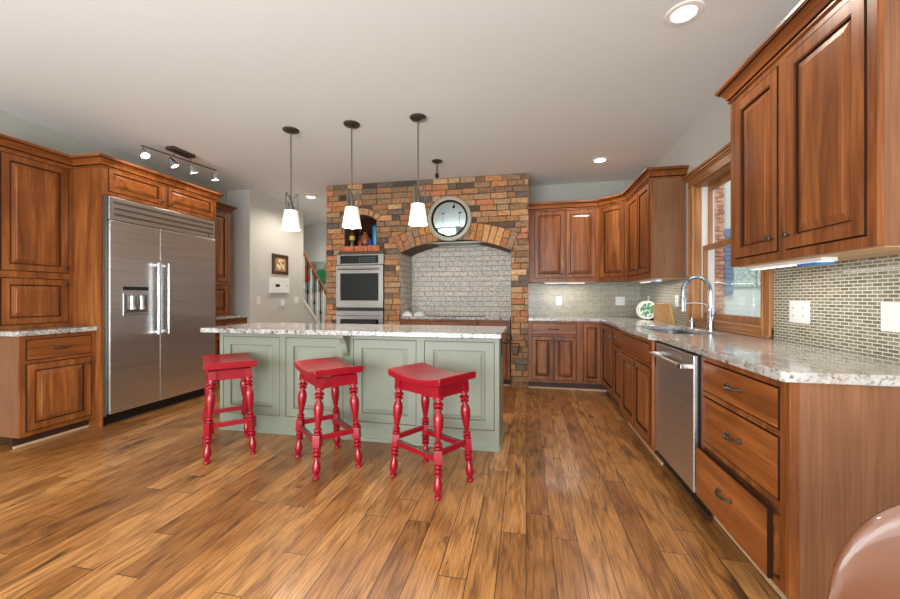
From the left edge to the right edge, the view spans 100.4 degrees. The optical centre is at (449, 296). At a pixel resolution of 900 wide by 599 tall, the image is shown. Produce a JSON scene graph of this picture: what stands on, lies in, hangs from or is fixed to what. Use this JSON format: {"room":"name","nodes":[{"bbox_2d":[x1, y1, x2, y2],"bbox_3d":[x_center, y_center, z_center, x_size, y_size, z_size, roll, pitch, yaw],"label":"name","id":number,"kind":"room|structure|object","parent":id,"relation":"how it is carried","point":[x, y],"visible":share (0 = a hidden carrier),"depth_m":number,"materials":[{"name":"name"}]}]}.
{"room":"kitchen","nodes":[
{"label":"kitchen","id":0,"kind":"room"},
{"bbox_2d":[0,111,226,203],"bbox_3d":[-4.199,-0.210,1.912,0.150,2.780,7.680,0,0,11],"label":"wall","id":1,"kind":"structure","parent":0,"point":[11,125],"depth_m":3.65,"materials":[{"name":"grey paint"}]},
{"bbox_2d":[227,190,316,322],"bbox_3d":[-3.015,-0.210,6.774,0.540,2.780,2.320,0,0,11],"label":"wall","id":2,"kind":"structure","parent":0,"point":[257,233],"depth_m":5.83,"materials":[{"name":"grey paint"}]},
{"bbox_2d":[269,277,289,292],"bbox_3d":[-2.828,-0.193,6.231,0.041,0.255,0.490,0,0,11],"label":"intercom panel","id":3,"kind":"object","parent":2,"relation":"attached to","point":[276,285],"visible":1,"depth_m":6.20,"materials":[{"name":"white plastic"}]},
{"bbox_2d":[272,253,287,274],"bbox_3d":[-2.826,-0.542,6.256,0.035,0.335,0.400,0,0,11],"label":"framed picture","id":4,"kind":"object","parent":2,"relation":"attached to","point":[279,262],"visible":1,"depth_m":6.23,"materials":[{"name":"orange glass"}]},
{"bbox_2d":[277,259,283,269],"bbox_3d":[-2.826,-0.542,6.256,0.002,0.165,0.200,0,0,11],"label":"print","id":5,"kind":"object","parent":4,"relation":"attached to","point":[280,262],"depth_m":6.25},
{"bbox_2d":[303,251,326,322],"bbox_3d":[-2.633,0.027,7.423,0.080,1.796,0.995,0,0,11],"label":"stair railing","id":6,"kind":"object","parent":2,"relation":"attached to","point":[305,257],"visible":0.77,"depth_m":7.27,"materials":[{"name":"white wood"}]},
{"bbox_2d":[303,225,326,322],"bbox_3d":[-2.641,-0.210,8.366,3.900,2.780,0.150,0,0,11],"label":"wall","id":7,"kind":"structure","parent":0,"point":[314,236],"depth_m":8.36,"materials":[{"name":"grey paint"}]},
{"bbox_2d":[303,261,326,291],"bbox_3d":[-3.002,-0.455,8.344,1.200,0.670,0.031,0,0,11],"label":"painting","id":8,"kind":"object","parent":7,"relation":"attached to","point":[319,267],"visible":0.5,"depth_m":8.33,"materials":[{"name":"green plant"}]},
{"bbox_2d":[0,379,781,598],"bbox_3d":[-1.542,1.230,2.965,8.200,0.100,10.800,0,0,11],"label":"floor","id":9,"kind":"structure","parent":0,"point":[572,503],"depth_m":2.01,"materials":[{"name":"brown wood"}]},
{"bbox_2d":[0,331,94,448],"bbox_3d":[-3.525,0.743,3.192,0.622,0.875,0.516,0,0,11],"label":"base cabinet","id":10,"kind":"object","parent":9,"relation":"on","point":[47,382],"visible":0.98,"depth_m":3.05,"materials":[{"name":"brown wood"}]},
{"bbox_2d":[0,326,96,336],"bbox_3d":[-3.542,0.284,3.183,0.628,0.039,0.541,0,0,11],"label":"countertop","id":11,"kind":"structure","parent":10,"relation":"on","point":[63,329],"depth_m":3.06,"materials":[{"name":"stone"}]},
{"bbox_2d":[0,133,72,329],"bbox_3d":[-3.655,-0.506,3.188,0.410,1.538,0.578,0,0,11],"label":"cabinet","id":12,"kind":"object","parent":11,"relation":"on","point":[36,181],"visible":0.99,"depth_m":3.17,"materials":[{"name":"brown wood"}]},
{"bbox_2d":[71,153,223,427],"bbox_3d":[-3.312,-0.048,4.065,0.726,2.455,1.397,0,0,11],"label":"tall cabinet","id":13,"kind":"object","parent":9,"relation":"on","point":[95,175],"visible":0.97,"depth_m":3.43,"materials":[{"name":"brown wood"}]},
{"bbox_2d":[103,195,214,424],"bbox_3d":[-3.285,0.128,4.056,0.729,2.105,1.235,0,0,11],"label":"refrigerator","id":14,"kind":"object","parent":9,"relation":"on","point":[159,264],"visible":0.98,"depth_m":3.82,"materials":[{"name":"silver metal"}]},
{"bbox_2d":[202,353,256,464],"bbox_3d":[-1.716,0.826,2.909,0.343,0.710,0.483,0,0,-34],"label":"bar stool","id":15,"kind":"object","parent":9,"relation":"on","point":[218,367],"visible":1,"depth_m":2.79,"materials":[{"name":"red paint"}]},
{"bbox_2d":[216,318,246,383],"bbox_3d":[-3.257,0.743,5.167,0.382,0.875,0.900,0,0,11],"label":"base cabinet","id":16,"kind":"object","parent":9,"relation":"on","point":[222,322],"visible":0.06,"depth_m":5.15,"materials":[{"name":"brown wood"}]},
{"bbox_2d":[216,315,248,319],"bbox_3d":[-3.269,0.284,5.174,0.373,0.039,0.909,0,0,11],"label":"countertop","id":17,"kind":"structure","parent":16,"relation":"on","point":[231,316],"depth_m":5.26,"materials":[{"name":"stone"}]},
{"bbox_2d":[216,202,236,315],"bbox_3d":[-3.303,-0.506,5.064,0.405,1.538,0.680,0,0,11],"label":"cabinet","id":18,"kind":"object","parent":17,"relation":"on","point":[223,211],"visible":0.32,"depth_m":5.20,"materials":[{"name":"brown wood"}]},
{"bbox_2d":[294,357,363,479],"bbox_3d":[-0.875,0.826,2.682,0.343,0.710,0.483,0,0,-37],"label":"bar stool","id":19,"kind":"object","parent":9,"relation":"on","point":[316,372],"visible":1,"depth_m":2.59,"materials":[{"name":"red paint"}]},
{"bbox_2d":[219,333,504,451],"bbox_3d":[-0.794,0.743,3.300,2.491,0.875,0.648,0,0,11],"label":"kitchen island","id":20,"kind":"object","parent":9,"relation":"on","point":[275,379],"visible":0.66,"depth_m":3.06,"materials":[{"name":"green paint"}]},
{"bbox_2d":[200,322,506,338],"bbox_3d":[-0.820,0.284,3.319,2.595,0.039,0.740,0,0,11],"label":"island countertop","id":21,"kind":"structure","parent":20,"relation":"on","point":[385,330],"depth_m":3.06,"materials":[{"name":"stone"}]},
{"bbox_2d":[501,333,519,355],"bbox_3d":[0.503,0.394,3.112,0.150,0.182,0.040,0,0,11],"label":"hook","id":22,"kind":"object","parent":20,"relation":"attached to","point":[502,342],"visible":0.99,"depth_m":3.11,"materials":[{"name":"black metal"}]},
{"bbox_2d":[388,362,475,500],"bbox_3d":[-0.122,0.826,2.438,0.483,0.710,0.343,0,0,43],"label":"bar stool","id":23,"kind":"object","parent":9,"relation":"on","point":[424,379],"visible":1,"depth_m":2.38,"materials":[{"name":"red paint"}]},
{"bbox_2d":[401,319,510,385],"bbox_3d":[0.098,0.743,5.249,1.482,0.875,0.512,0,0,11],"label":"base cabinet","id":24,"kind":"object","parent":9,"relation":"on","point":[506,347],"visible":0.2,"depth_m":4.97,"materials":[{"name":"brown wood"}]},
{"bbox_2d":[401,315,510,319],"bbox_3d":[0.101,0.284,5.257,1.488,0.039,0.504,0,0,11],"label":"countertop","id":25,"kind":"structure","parent":24,"relation":"on","point":[487,317],"depth_m":5.04,"materials":[{"name":"stone"}]},
{"bbox_2d":[402,311,412,315],"bbox_3d":[-0.591,0.231,5.242,0.130,0.065,0.114,0,0,11],"label":"dish towel","id":26,"kind":"object","parent":25,"relation":"on","point":[407,313],"visible":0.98,"depth_m":5.20,"materials":[{"name":"white fabric"}]},
{"bbox_2d":[414,311,424,315],"bbox_3d":[-0.426,0.231,5.249,0.130,0.065,0.114,0,0,11],"label":"dish towel","id":27,"kind":"object","parent":25,"relation":"on","point":[419,313],"visible":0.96,"depth_m":5.21,"materials":[{"name":"white fabric"}]},
{"bbox_2d":[429,315,485,316],"bbox_3d":[0.103,0.261,5.264,0.770,0.006,0.360,0,0,11],"label":"cooktop","id":28,"kind":"object","parent":25,"relation":"in","point":[429,315],"visible":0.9,"depth_m":5.23,"materials":[{"name":"black glass"}]},
{"bbox_2d":[528,321,580,389],"bbox_3d":[1.374,0.743,5.016,0.640,0.875,0.642,0,0,11],"label":"base cabinet","id":29,"kind":"object","parent":9,"relation":"on","point":[554,347],"visible":0.99,"depth_m":4.75,"materials":[{"name":"brown wood"}]},
{"bbox_2d":[528,315,899,386],"bbox_3d":[1.464,0.284,3.305,1.496,0.039,3.984,0,0,11],"label":"countertop","id":30,"kind":"structure","parent":29,"relation":"on","point":[783,361],"depth_m":1.71,"materials":[{"name":"stone"}]},
{"bbox_2d":[636,301,644,318],"bbox_3d":[2.348,0.155,4.523,0.151,0.220,0.164,0,0,11],"label":"plate","id":31,"kind":"object","parent":30,"relation":"on","point":[640,303],"visible":0.12,"depth_m":4.59,"materials":[{"name":"white ceramic"}]},
{"bbox_2d":[638,301,653,319],"bbox_3d":[2.304,0.155,4.379,0.151,0.220,0.164,0,0,11],"label":"plate","id":32,"kind":"object","parent":30,"relation":"on","point":[645,310],"visible":0.88,"depth_m":4.39,"materials":[{"name":"white ceramic"}]},
{"bbox_2d":[653,303,674,323],"bbox_3d":[2.245,0.165,3.973,0.057,0.203,0.560,0,0,11],"label":"cutting board","id":33,"kind":"object","parent":30,"relation":"on","point":[662,312],"visible":0.98,"depth_m":3.90,"materials":[{"name":"brown wood"}]},
{"bbox_2d":[649,329,694,350],"bbox_3d":[1.830,0.390,3.088,0.414,0.170,0.884,0,0,11],"label":"sink","id":34,"kind":"object","parent":30,"relation":"in","point":[656,330],"visible":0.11,"depth_m":3.45,"materials":[{"name":"silver metal"}]},
{"bbox_2d":[689,317,694,326],"bbox_3d":[2.165,0.222,3.357,0.044,0.085,0.043,0,0,11],"label":"soap dispenser","id":35,"kind":"object","parent":30,"relation":"on","point":[691,322],"visible":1,"depth_m":3.34,"materials":[{"name":"silver metal"}]},
{"bbox_2d":[679,275,716,329],"bbox_3d":[1.972,0.044,2.994,0.290,0.442,0.098,0,0,4],"label":"kitchen faucet","id":36,"kind":"object","parent":30,"relation":"on","point":[710,316],"visible":0.99,"depth_m":2.98,"materials":[{"name":"silver metal"}]},
{"bbox_2d":[580,321,619,405],"bbox_3d":[2.047,0.743,4.590,0.850,0.875,1.230,0,0,11],"label":"base cabinet","id":37,"kind":"object","parent":9,"relation":"on","point":[597,338],"visible":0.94,"depth_m":4.64,"materials":[{"name":"brown wood"}]},
{"bbox_2d":[614,326,620,407],"bbox_3d":[1.976,0.743,3.701,0.637,0.875,0.530,0,0,11],"label":"base cabinet","id":38,"kind":"object","parent":9,"relation":"on","point":[617,333],"visible":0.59,"depth_m":3.83,"materials":[{"name":"brown wood"}]},
{"bbox_2d":[621,330,666,465],"bbox_3d":[1.806,0.743,3.011,0.677,0.875,0.880,0,0,11],"label":"base cabinet","id":39,"kind":"object","parent":9,"relation":"on","point":[638,367],"visible":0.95,"depth_m":2.92,"materials":[{"name":"brown wood"}]},
{"bbox_2d":[649,343,710,515],"bbox_3d":[1.650,0.746,2.272,0.668,0.868,0.612,0,0,11],"label":"dishwasher","id":40,"kind":"object","parent":9,"relation":"on","point":[678,370],"visible":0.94,"depth_m":2.22,"materials":[{"name":"silver metal"}]},
{"bbox_2d":[696,355,899,598],"bbox_3d":[1.537,0.743,1.621,0.684,0.875,0.691,0,0,11],"label":"base cabinet","id":41,"kind":"object","parent":9,"relation":"on","point":[789,472],"visible":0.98,"depth_m":1.33,"materials":[{"name":"brown wood"}]},
{"bbox_2d":[827,503,899,598],"bbox_3d":[0.951,0.800,0.577,0.558,0.764,0.546,0,0,11],"label":"dining chair","id":42,"kind":"object","parent":9,"relation":"on","point":[867,566],"visible":1,"depth_m":0.82,"materials":[{"name":"brown leather"}]},
{"bbox_2d":[0,0,800,225],"bbox_3d":[-1.542,-1.650,2.965,8.200,0.100,10.800,0,0,11],"label":"ceiling","id":43,"kind":"structure","parent":0,"point":[541,89],"depth_m":2.75,"materials":[{"name":"white paint"}]},
{"bbox_2d":[140,145,218,180],"bbox_3d":[-2.934,-1.495,4.132,0.142,0.209,0.862,0,0,19],"label":"track light","id":44,"kind":"object","parent":43,"relation":"attached to","point":[144,154],"visible":1,"depth_m":4.06,"materials":[{"name":"brown metal"}]},
{"bbox_2d":[281,126,300,230],"bbox_3d":[-1.522,-1.123,3.589,0.174,0.955,0.174,0,0,11],"label":"pendant light","id":45,"kind":"object","parent":43,"relation":"hanging from","point":[290,222],"visible":1,"depth_m":3.56,"materials":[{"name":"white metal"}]},
{"bbox_2d":[288,196,293,209],"bbox_3d":[-1.522,-0.894,3.589,0.068,0.132,0.067,0,0,11],"label":"socket","id":46,"kind":"object","parent":45,"relation":"attached to","point":[290,202],"depth_m":3.57,"materials":[{"name":"grey metal"}]},
{"bbox_2d":[305,195,317,198],"bbox_3d":[-2.222,-1.596,6.001,0.196,0.008,0.196,0,0,11],"label":"recessed light","id":47,"kind":"object","parent":43,"relation":"in","point":[307,196],"visible":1,"depth_m":6.01,"materials":[{"name":"white paint"}]},
{"bbox_2d":[342,120,360,228],"bbox_3d":[-0.908,-1.123,3.464,0.174,0.955,0.174,0,0,11],"label":"pendant light","id":48,"kind":"object","parent":43,"relation":"hanging from","point":[351,219],"visible":1,"depth_m":3.43,"materials":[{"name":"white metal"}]},
{"bbox_2d":[349,193,354,205],"bbox_3d":[-0.908,-0.894,3.464,0.068,0.132,0.067,0,0,11],"label":"socket","id":49,"kind":"object","parent":48,"relation":"attached to","point":[351,198],"depth_m":3.45,"materials":[{"name":"grey metal"}]},
{"bbox_2d":[408,113,427,225],"bbox_3d":[-0.284,-1.123,3.338,0.174,0.955,0.174,0,0,11],"label":"pendant light","id":50,"kind":"object","parent":43,"relation":"hanging from","point":[418,217],"visible":1,"depth_m":3.31,"materials":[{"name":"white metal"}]},
{"bbox_2d":[416,189,420,202],"bbox_3d":[-0.284,-0.894,3.338,0.068,0.132,0.067,0,0,11],"label":"socket","id":51,"kind":"object","parent":50,"relation":"attached to","point":[418,199],"depth_m":3.32,"materials":[{"name":"grey metal"}]},
{"bbox_2d":[432,159,441,177],"bbox_3d":[-0.153,-1.498,4.411,0.128,0.205,0.128,0,0,11],"label":"light","id":52,"kind":"object","parent":43,"relation":"attached to","point":[435,161],"visible":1,"depth_m":4.39,"materials":[{"name":"brown metal"}]},
{"bbox_2d":[591,157,608,162],"bbox_3d":[1.752,-1.596,4.379,0.196,0.008,0.196,0,0,11],"label":"recessed light","id":53,"kind":"object","parent":43,"relation":"in","point":[599,159],"visible":1,"depth_m":4.37,"materials":[{"name":"white paint"}]},
{"bbox_2d":[664,0,704,25],"bbox_3d":[1.318,-1.596,2.112,0.196,0.008,0.196,0,0,11],"label":"recessed light","id":54,"kind":"object","parent":43,"relation":"in","point":[684,12],"visible":1,"depth_m":2.10,"materials":[{"name":"white paint"}]},
{"bbox_2d":[326,173,528,388],"bbox_3d":[-0.329,-0.209,5.390,2.852,2.778,0.602,0,0,11],"label":"brick wall","id":55,"kind":"structure","parent":0,"point":[492,279],"depth_m":5.21,"materials":[{"name":"brown brick"}]},
{"bbox_2d":[349,229,354,245],"bbox_3d":[-1.409,-0.873,5.408,0.082,0.295,0.080,0,0,11],"label":"bottle","id":56,"kind":"object","parent":55,"relation":"on","point":[352,234],"visible":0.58,"depth_m":5.38,"materials":[{"name":"orange glass"}]},
{"bbox_2d":[336,254,383,323],"bbox_3d":[-1.225,0.137,5.499,0.707,1.477,0.607,0,0,11],"label":"double wall oven","id":57,"kind":"object","parent":55,"relation":"attached to","point":[359,277],"visible":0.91,"depth_m":5.25,"materials":[{"name":"silver metal"}]},
{"bbox_2d":[358,228,362,245],"bbox_3d":[-1.293,-0.858,5.425,0.086,0.266,0.084,0,0,11],"label":"bottle","id":58,"kind":"object","parent":55,"relation":"on","point":[360,234],"visible":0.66,"depth_m":5.39,"materials":[{"name":"black glass"}]},
{"bbox_2d":[360,232,369,245],"bbox_3d":[-1.207,-0.825,5.346,0.136,0.200,0.133,0,0,11],"label":"vase","id":59,"kind":"object","parent":55,"relation":"on","point":[364,240],"visible":0.91,"depth_m":5.30,"materials":[{"name":"orange ceramic"}]},
{"bbox_2d":[372,225,376,244],"bbox_3d":[-1.062,-0.875,5.358,0.100,0.300,0.098,0,0,11],"label":"jar","id":60,"kind":"object","parent":55,"relation":"on","point":[374,228],"visible":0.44,"depth_m":5.31,"materials":[{"name":"blue glass"}]},
{"bbox_2d":[428,196,471,240],"bbox_3d":[-0.008,-1.045,4.997,0.600,0.600,0.040,0,0,11],"label":"round mirror","id":61,"kind":"object","parent":55,"relation":"attached to","point":[449,217],"visible":1,"depth_m":4.99,"materials":[{"name":"beige paint"}]},
{"bbox_2d":[428,241,487,247],"bbox_3d":[0.105,-0.740,5.277,0.950,0.030,0.435,0,0,11],"label":"range hood","id":62,"kind":"object","parent":55,"relation":"attached to","point":[455,244],"visible":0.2,"depth_m":5.32,"materials":[{"name":"grey metal"}]},
{"bbox_2d":[528,180,633,315],"bbox_3d":[1.869,-0.210,5.310,1.506,2.780,0.090,0,0,11],"label":"wall","id":63,"kind":"structure","parent":0,"point":[594,190],"depth_m":5.28,"materials":[{"name":"grey paint"}]},
{"bbox_2d":[528,199,597,282],"bbox_3d":[1.524,-0.733,5.130,0.890,1.064,0.380,0,0,11],"label":"upper cabinet","id":64,"kind":"object","parent":63,"relation":"attached to","point":[563,235],"visible":0.94,"depth_m":4.99,"materials":[{"name":"brown wood"}]},
{"bbox_2d":[544,282,584,284],"bbox_3d":[1.562,-0.186,5.117,0.530,0.030,0.070,0,0,11],"label":"light","id":65,"kind":"object","parent":64,"relation":"attached to","point":[557,283],"visible":1,"depth_m":5.10,"materials":[{"name":"white plastic"}]},
{"bbox_2d":[552,283,583,283],"bbox_3d":[1.562,-0.183,5.117,0.514,0.003,0.034,0,0,11],"label":"diffuser","id":66,"kind":"object","parent":65,"relation":"attached to","point":[552,283],"depth_m":5.09,"materials":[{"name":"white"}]},
{"bbox_2d":[528,282,639,315],"bbox_3d":[1.856,0.028,5.262,1.496,0.472,0.006,0,0,11],"label":"backsplash","id":67,"kind":"structure","parent":63,"relation":"attached to","point":[595,298],"depth_m":5.25,"materials":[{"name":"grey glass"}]},
{"bbox_2d":[556,297,560,304],"bbox_3d":[1.542,0.055,5.318,0.075,0.118,0.009,0,0,11],"label":"outlet plate","id":68,"kind":"object","parent":67,"relation":"attached to","point":[558,299],"visible":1,"depth_m":5.32,"materials":[{"name":"white plastic"}]},
{"bbox_2d":[616,297,624,304],"bbox_3d":[2.341,0.055,5.156,0.120,0.118,0.009,0,0,11],"label":"outlet plate","id":69,"kind":"object","parent":67,"relation":"attached to","point":[619,300],"visible":1,"depth_m":5.15,"materials":[{"name":"white plastic"}]},
{"bbox_2d":[596,193,626,281],"bbox_3d":[2.217,-0.735,4.859,0.625,1.060,0.635,0,0,11],"label":"upper cabinet","id":70,"kind":"object","parent":63,"relation":"attached to","point":[612,210],"visible":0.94,"depth_m":4.73,"materials":[{"name":"brown wood"}]},
{"bbox_2d":[652,97,899,360],"bbox_3d":[1.863,-0.210,1.061,0.170,2.780,8.420,0,0,11],"label":"wall","id":71,"kind":"structure","parent":0,"point":[711,132],"depth_m":3.34,"materials":[{"name":"grey paint"}]},
{"bbox_2d":[623,165,688,281],"bbox_3d":[2.195,-0.723,4.085,0.380,1.084,0.940,0,0,11],"label":"upper cabinet","id":72,"kind":"object","parent":71,"relation":"attached to","point":[656,199],"visible":0.98,"depth_m":3.70,"materials":[{"name":"brown wood"}]},
{"bbox_2d":[639,279,661,282],"bbox_3d":[2.183,-0.166,4.098,0.070,0.030,0.600,0,0,11],"label":"light","id":73,"kind":"object","parent":72,"relation":"attached to","point":[654,280],"visible":1,"depth_m":3.90,"materials":[{"name":"white plastic"}]},
{"bbox_2d":[640,275,687,323],"bbox_3d":[2.436,0.027,4.337,0.006,0.474,1.568,0,0,11],"label":"backsplash","id":74,"kind":"structure","parent":71,"relation":"attached to","point":[664,291],"depth_m":4.08,"materials":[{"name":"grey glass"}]},
{"bbox_2d":[675,295,678,306],"bbox_3d":[2.330,0.040,3.854,0.009,0.118,0.075,0,0,11],"label":"outlet plate","id":75,"kind":"object","parent":74,"relation":"attached to","point":[676,296],"visible":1,"depth_m":3.84,"materials":[{"name":"white plastic"}]},
{"bbox_2d":[682,141,773,338],"bbox_3d":[2.211,-0.441,2.944,0.225,1.408,1.320,0,0,11],"label":"window","id":76,"kind":"structure","parent":71,"relation":"in","point":[702,245],"depth_m":3.39,"materials":[{"name":"brown wood"}]},
{"bbox_2d":[714,0,899,267],"bbox_3d":[1.725,-0.721,1.765,0.380,1.089,1.085,0,0,11],"label":"upper cabinet","id":77,"kind":"object","parent":71,"relation":"attached to","point":[815,107],"visible":0.99,"depth_m":1.58,"materials":[{"name":"brown wood"}]},
{"bbox_2d":[749,257,837,269],"bbox_3d":[1.726,-0.161,1.921,0.080,0.030,0.550,0,0,11],"label":"light","id":78,"kind":"object","parent":77,"relation":"attached to","point":[820,261],"visible":0.98,"depth_m":1.76,"materials":[{"name":"white plastic"}]},
{"bbox_2d":[752,261,832,269],"bbox_3d":[1.726,-0.158,1.921,0.044,0.003,0.534,0,0,11],"label":"diffuser","id":79,"kind":"object","parent":78,"relation":"attached to","point":[791,263],"depth_m":1.85,"materials":[{"name":"white plastic"}]},
{"bbox_2d":[774,254,899,359],"bbox_3d":[1.825,0.022,1.319,0.006,0.484,2.110,0,0,11],"label":"backsplash","id":80,"kind":"structure","parent":71,"relation":"attached to","point":[845,298],"depth_m":1.84,"materials":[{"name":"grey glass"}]},
{"bbox_2d":[789,301,809,323],"bbox_3d":[1.981,0.085,2.129,0.009,0.125,0.155,0,0,11],"label":"outlet plate","id":81,"kind":"object","parent":80,"relation":"attached to","point":[799,311],"visible":1,"depth_m":2.12,"materials":[{"name":"white plastic"}]},
{"bbox_2d":[791,305,795,317],"bbox_3d":[1.986,0.085,2.167,0.002,0.076,0.032,0,0,11],"label":"socket","id":82,"kind":"object","parent":81,"relation":"attached to","point":[793,307],"depth_m":2.17,"materials":[{"name":"white plastic"}]},
{"bbox_2d":[801,305,805,318],"bbox_3d":[1.970,0.085,2.091,0.002,0.076,0.032,0,0,11],"label":"socket","id":83,"kind":"object","parent":81,"relation":"attached to","point":[803,307],"depth_m":2.09,"materials":[{"name":"white plastic"}]},
{"bbox_2d":[881,302,899,332],"bbox_3d":[1.868,0.085,1.575,0.010,0.125,0.125,0,0,11],"label":"switch plate","id":84,"kind":"object","parent":80,"relation":"attached to","point":[890,311],"visible":1,"depth_m":1.59,"materials":[{"name":"white plastic"}]},
{"label":"outside","id":85,"kind":"structure","parent":0,"visible":0},
{"bbox_3d":[5.558,1.430,2.955,6.280,0.100,10.000,0,0,11],"label":"ground","id":86,"kind":"structure","parent":85,"visible":0},
{"bbox_2d":[715,180,759,316],"bbox_3d":[6.856,-1.240,6.391,5.100,5.240,0.350,0,0,11],"label":"neighbouring building","id":87,"kind":"structure","parent":86,"relation":"on","point":[737,290],"depth_m":6.67,"materials":[{"name":"white"}]},
{"bbox_2d":[722,228,732,294],"bbox_3d":[4.963,-0.630,6.704,0.155,1.180,0.083,0,0,11],"label":"shutter","id":88,"kind":"object","parent":87,"relation":"hanging from","point":[728,275],"depth_m":6.67,"materials":[{"name":"blue"}]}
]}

